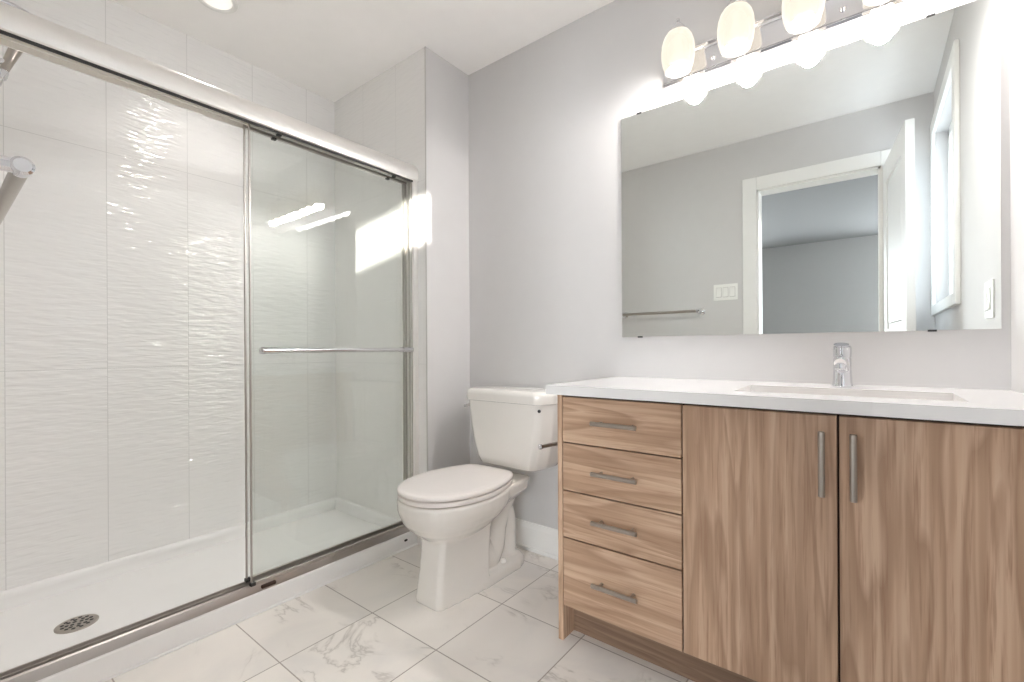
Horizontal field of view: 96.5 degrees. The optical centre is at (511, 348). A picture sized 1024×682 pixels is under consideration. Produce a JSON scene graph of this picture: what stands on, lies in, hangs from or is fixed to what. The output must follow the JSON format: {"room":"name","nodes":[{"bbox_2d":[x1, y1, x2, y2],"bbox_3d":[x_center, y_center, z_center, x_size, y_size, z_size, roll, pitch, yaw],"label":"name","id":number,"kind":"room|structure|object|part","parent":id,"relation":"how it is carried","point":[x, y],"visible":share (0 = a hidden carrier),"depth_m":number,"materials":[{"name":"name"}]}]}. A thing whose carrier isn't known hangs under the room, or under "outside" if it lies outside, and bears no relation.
{"room":"bathroom","nodes":[
{"label":"bathroom","id":0,"kind":"room"},
{"bbox_2d":[0,0,336,591],"bbox_3d":[-1.558,-0.245,2.163,0.120,2.440,1.499,0,0,38],"label":"wall","id":1,"kind":"structure","parent":0,"point":[122,393],"depth_m":2.01,"materials":[{"name":"tile"}]},
{"bbox_2d":[112,0,614,101],"bbox_3d":[-0.314,-1.521,1.377,3.060,0.100,2.040,0,0,38],"label":"ceiling","id":2,"kind":"structure","parent":0,"point":[329,49],"depth_m":2.10,"materials":[{"name":"paint"}]},
{"bbox_2d":[198,0,237,13],"bbox_3d":[-1.240,-1.463,1.916,0.158,0.006,0.158,0,0,38],"label":"recessed light","id":3,"kind":"object","parent":2,"relation":"in","point":[221,6],"visible":1,"depth_m":1.95,"materials":[{"name":"white"}]},
{"bbox_2d":[105,545,693,681],"bbox_3d":[-0.281,1.008,1.400,3.060,0.080,1.980,0,0,38],"label":"floor","id":4,"kind":"structure","parent":0,"point":[368,624],"depth_m":1.50,"materials":[{"name":"tile"}]},
{"bbox_2d":[0,497,417,681],"bbox_3d":[-1.216,0.928,1.901,0.732,0.092,1.499,0,0,38],"label":"shower tray","id":5,"kind":"object","parent":4,"relation":"on","point":[38,619],"visible":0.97,"depth_m":1.79,"materials":[{"name":"plastic"}]},
{"bbox_2d":[0,1,418,681],"bbox_3d":[-0.952,-0.007,1.691,0.122,1.804,1.499,0,0,38],"label":"sliding shower door","id":6,"kind":"structure","parent":5,"relation":"on","point":[20,30],"depth_m":1.67,"materials":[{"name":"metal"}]},
{"bbox_3d":[-0.768,-0.833,1.999,0.012,0.016,0.756,0,0,38],"label":"rail","id":7,"kind":"part","parent":6,"relation":"part of","materials":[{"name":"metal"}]},
{"bbox_3d":[-0.758,0.860,2.000,0.012,0.012,0.750,0,0,38],"label":"rail","id":8,"kind":"part","parent":6,"relation":"part of","materials":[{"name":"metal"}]},
{"bbox_3d":[-0.730,-0.833,1.968,0.012,0.016,0.759,0,0,38],"label":"rail","id":9,"kind":"part","parent":6,"relation":"part of","materials":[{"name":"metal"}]},
{"bbox_3d":[-0.720,0.860,1.969,0.012,0.012,0.753,0,0,38],"label":"rail","id":10,"kind":"part","parent":6,"relation":"part of","materials":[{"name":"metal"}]},
{"bbox_2d":[397,385,557,610],"bbox_3d":[-0.144,0.575,1.919,0.500,0.785,0.694,0,0,38],"label":"toilet","id":11,"kind":"object","parent":4,"relation":"on","point":[463,517],"visible":0.99,"depth_m":1.86,"materials":[{"name":"ceramic"}]},
{"bbox_3d":[-0.231,0.538,1.860,0.377,0.022,0.494,0,0,38],"label":"lid","id":12,"kind":"part","parent":11,"relation":"part of","materials":[{"name":"plastic"}]},
{"bbox_3d":[-0.231,0.562,1.860,0.374,0.018,0.490,0,0,38],"label":"seat","id":13,"kind":"part","parent":11,"relation":"part of","materials":[{"name":"plastic"}]},
{"bbox_3d":[-0.192,0.768,1.908,0.371,0.399,0.610,0,0,38],"label":"bowl","id":14,"kind":"part","parent":11,"relation":"part of","materials":[{"name":"ceramic"}]},
{"bbox_3d":[0.005,0.211,2.112,0.500,0.058,0.205,0,0,38],"label":"tank lid","id":15,"kind":"part","parent":11,"relation":"part of","materials":[{"name":"ceramic"}]},
{"bbox_3d":[0.009,0.387,2.116,0.488,0.296,0.193,0,0,38],"label":"tank","id":16,"kind":"part","parent":11,"relation":"part of","materials":[{"name":"ceramic"}]},
{"bbox_2d":[557,395,1023,681],"bbox_3d":[0.738,0.554,1.362,1.122,0.818,0.538,0,0,38],"label":"vanity cabinet","id":17,"kind":"object","parent":4,"relation":"on","point":[697,542],"visible":0.95,"depth_m":1.11,"materials":[{"name":"brown wood"}]},
{"bbox_2d":[538,441,557,449],"bbox_3d":[0.158,0.340,1.591,0.076,0.040,0.135,0,0,38],"label":"toilet paper holder","id":18,"kind":"object","parent":17,"relation":"attached to","point":[540,446],"visible":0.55,"depth_m":1.58,"materials":[{"name":"silver metal"}]},
{"bbox_3d":[0.306,0.556,1.705,0.018,0.818,0.473,0,0,38],"label":"panel","id":19,"kind":"part","parent":17,"relation":"part of","materials":[{"name":"brown wood"}]},
{"bbox_3d":[0.308,0.231,1.379,0.148,0.014,0.037,0,0,38],"label":"handle","id":20,"kind":"part","parent":17,"relation":"part of","materials":[{"name":"silver metal"}]},
{"bbox_3d":[0.310,0.539,1.379,0.148,0.014,0.037,0,0,38],"label":"handle","id":21,"kind":"part","parent":17,"relation":"part of","materials":[{"name":"silver metal"}]},
{"bbox_3d":[0.309,0.387,1.379,0.148,0.014,0.037,0,0,38],"label":"handle","id":22,"kind":"part","parent":17,"relation":"part of","materials":[{"name":"silver metal"}]},
{"bbox_3d":[0.311,0.733,1.379,0.148,0.014,0.037,0,0,38],"label":"handle","id":23,"kind":"part","parent":17,"relation":"part of","materials":[{"name":"silver metal"}]},
{"bbox_3d":[0.327,0.543,1.401,0.386,0.151,0.019,0,0,38],"label":"drawer","id":24,"kind":"part","parent":17,"relation":"part of","materials":[{"name":"brown wood"}]},
{"bbox_3d":[0.326,0.386,1.401,0.386,0.154,0.019,0,0,38],"label":"drawer","id":25,"kind":"part","parent":17,"relation":"part of","materials":[{"name":"brown wood"}]},
{"bbox_3d":[0.325,0.231,1.401,0.386,0.148,0.019,0,0,38],"label":"drawer","id":26,"kind":"part","parent":17,"relation":"part of","materials":[{"name":"brown wood"}]},
{"bbox_3d":[0.328,0.735,1.401,0.386,0.224,0.019,0,0,38],"label":"drawer","id":27,"kind":"part","parent":17,"relation":"part of","materials":[{"name":"brown wood"}]},
{"bbox_3d":[0.620,0.500,1.172,0.350,0.689,0.019,0,0,38],"label":"door","id":28,"kind":"part","parent":17,"relation":"part of","materials":[{"name":"brown wood"}]},
{"bbox_2d":[546,377,1023,425],"bbox_3d":[0.728,0.130,1.367,1.141,0.030,0.544,0,0,38],"label":"countertop","id":29,"kind":"structure","parent":17,"relation":"on","point":[998,407],"depth_m":1.18,"materials":[{"name":"stone"}]},
{"bbox_2d":[832,342,853,386],"bbox_3d":[0.975,0.047,1.352,0.054,0.133,0.164,0,0,38],"label":"faucet","id":30,"kind":"object","parent":29,"relation":"on","point":[842,352],"visible":1,"depth_m":1.38,"materials":[{"name":"silver metal"}]},
{"bbox_3d":[0.966,0.048,1.340,0.035,0.056,0.135,0,0,38],"label":"spout","id":31,"kind":"part","parent":30,"relation":"part of","materials":[{"name":"silver metal"}]},
{"bbox_3d":[0.997,0.003,1.380,0.048,0.044,0.090,0,0,38],"label":"lever","id":32,"kind":"part","parent":30,"relation":"part of","materials":[{"name":"silver metal"}]},
{"bbox_3d":[0.718,0.265,1.059,0.014,0.150,0.037,0,0,38],"label":"handle","id":33,"kind":"part","parent":17,"relation":"part of","materials":[{"name":"silver metal"}]},
{"bbox_3d":[0.764,0.265,1.022,0.014,0.150,0.037,0,0,38],"label":"handle","id":34,"kind":"part","parent":17,"relation":"part of","materials":[{"name":"silver metal"}]},
{"bbox_3d":[0.901,0.499,0.953,0.353,0.689,0.019,0,0,38],"label":"door","id":35,"kind":"part","parent":17,"relation":"part of","materials":[{"name":"brown wood"}]},
{"bbox_2d":[334,47,469,545],"bbox_3d":[-0.649,-0.249,2.671,0.926,2.440,0.421,0,0,38],"label":"wall","id":36,"kind":"structure","parent":0,"point":[385,115],"depth_m":2.41,"materials":[{"name":"paint"}]},
{"bbox_2d":[424,46,427,470],"bbox_3d":[-0.416,-0.251,2.222,0.007,2.440,0.005,0,0,38],"label":"trim","id":37,"kind":"structure","parent":36,"relation":"attached to","point":[425,46],"depth_m":2.22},
{"bbox_2d":[468,0,1010,529],"bbox_3d":[0.649,-0.257,1.848,2.134,2.440,0.120,0,0,38],"label":"wall","id":38,"kind":"structure","parent":0,"point":[544,117],"depth_m":2.00,"materials":[{"name":"paint"}]},
{"bbox_2d":[516,518,557,559],"bbox_3d":[0.112,0.902,2.179,0.870,0.128,0.027,0,0,38],"label":"baseboard","id":39,"kind":"structure","parent":38,"relation":"attached to","point":[533,537],"depth_m":2.17,"materials":[{"name":"white wood"}]},
{"bbox_2d":[661,0,919,90],"bbox_3d":[0.849,-1.109,1.506,0.750,0.192,0.168,0,0,38],"label":"vanity light","id":40,"kind":"object","parent":38,"relation":"attached to","point":[740,39],"visible":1,"depth_m":1.53,"materials":[{"name":"white glass"}]},
{"bbox_3d":[0.605,-1.086,1.664,0.116,0.149,0.116,0,0,38],"label":"lamp shade","id":41,"kind":"part","parent":40,"relation":"part of","materials":[{"name":"white glass"}]},
{"bbox_3d":[0.605,-1.074,1.664,0.056,0.105,0.056,0,0,38],"label":"bulb","id":42,"kind":"part","parent":40,"relation":"part of","materials":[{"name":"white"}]},
{"bbox_3d":[0.757,-1.087,1.545,0.116,0.149,0.116,0,0,38],"label":"lamp shade","id":43,"kind":"part","parent":40,"relation":"part of","materials":[{"name":"white glass"}]},
{"bbox_3d":[0.757,-1.075,1.545,0.056,0.105,0.056,0,0,38],"label":"bulb","id":44,"kind":"part","parent":40,"relation":"part of","materials":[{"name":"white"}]},
{"bbox_3d":[0.909,-1.075,1.426,0.056,0.105,0.056,0,0,38],"label":"bulb","id":45,"kind":"part","parent":40,"relation":"part of","materials":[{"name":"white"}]},
{"bbox_3d":[0.909,-1.087,1.426,0.116,0.149,0.116,0,0,38],"label":"lamp shade","id":46,"kind":"part","parent":40,"relation":"part of","materials":[{"name":"white glass"}]},
{"bbox_3d":[1.041,-1.075,1.438,0.018,0.018,0.012,0,0,38],"label":"knob","id":47,"kind":"part","parent":40,"relation":"part of","materials":[{"name":"silver metal"}]},
{"bbox_3d":[1.062,-1.088,1.307,0.116,0.149,0.116,0,0,38],"label":"lamp shade","id":48,"kind":"part","parent":40,"relation":"part of","materials":[{"name":"white glass"}]},
{"bbox_2d":[621,0,1001,337],"bbox_3d":[0.892,-0.507,1.575,1.096,0.919,0.008,0,0,38],"label":"wall mirror","id":49,"kind":"object","parent":38,"relation":"attached to","point":[855,186],"visible":1,"depth_m":1.47,"materials":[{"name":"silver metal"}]},
{"bbox_2d":[1009,0,1023,393],"bbox_3d":[0.844,-0.258,0.478,0.140,2.440,2.040,0,0,38],"label":"wall","id":50,"kind":"structure","parent":0,"point":[1016,7],"depth_m":1.17,"materials":[{"name":"paint"}]},
{"bbox_3d":[-0.953,-0.248,0.663,2.920,2.440,0.120,0,0,38],"label":"wall","id":51,"kind":"structure","parent":0,"visible":0},
{"bbox_2d":[0,155,35,224],"bbox_3d":[-0.991,-0.268,0.835,0.665,0.052,0.104,0,0,38],"label":"towel bar","id":52,"kind":"object","parent":51,"relation":"attached to","point":[18,169],"visible":1,"depth_m":0.69,"materials":[{"name":"silver metal"}]},
{"bbox_3d":[-0.977,-0.268,0.872,0.628,0.021,0.021,0,0,38],"label":"rail","id":53,"kind":"part","parent":52,"relation":"part of","materials":[{"name":"silver metal"}]},
{"bbox_3d":[-0.749,-0.269,0.646,0.052,0.052,0.104,0,0,38],"label":"post","id":54,"kind":"part","parent":52,"relation":"part of","materials":[{"name":"silver metal"}]},
{"bbox_3d":[-1.695,-0.294,1.324,0.698,2.340,0.008,0,0,38],"label":"shower","id":55,"kind":"object","parent":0,"visible":0},
{"bbox_2d":[0,47,22,86],"bbox_3d":[-1.581,-0.637,1.391,0.068,0.829,0.244,0,0,38],"label":"shower","id":56,"kind":"object","parent":55,"relation":"attached to","point":[11,56],"visible":0.41,"depth_m":1.41,"materials":[{"name":"silver metal"}]},
{"bbox_3d":[-1.545,-0.942,1.440,0.034,0.184,0.097,0,0,38],"label":"handle","id":57,"kind":"part","parent":56,"relation":"part of","materials":[{"name":"silver metal"}]},
{"bbox_2d":[0,0,28,12],"bbox_3d":[-1.646,-1.081,1.491,0.092,0.147,0.323,0,0,38],"label":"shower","id":58,"kind":"object","parent":55,"relation":"attached to","point":[3,1],"visible":0.04,"depth_m":1.49,"materials":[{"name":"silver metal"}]}
]}

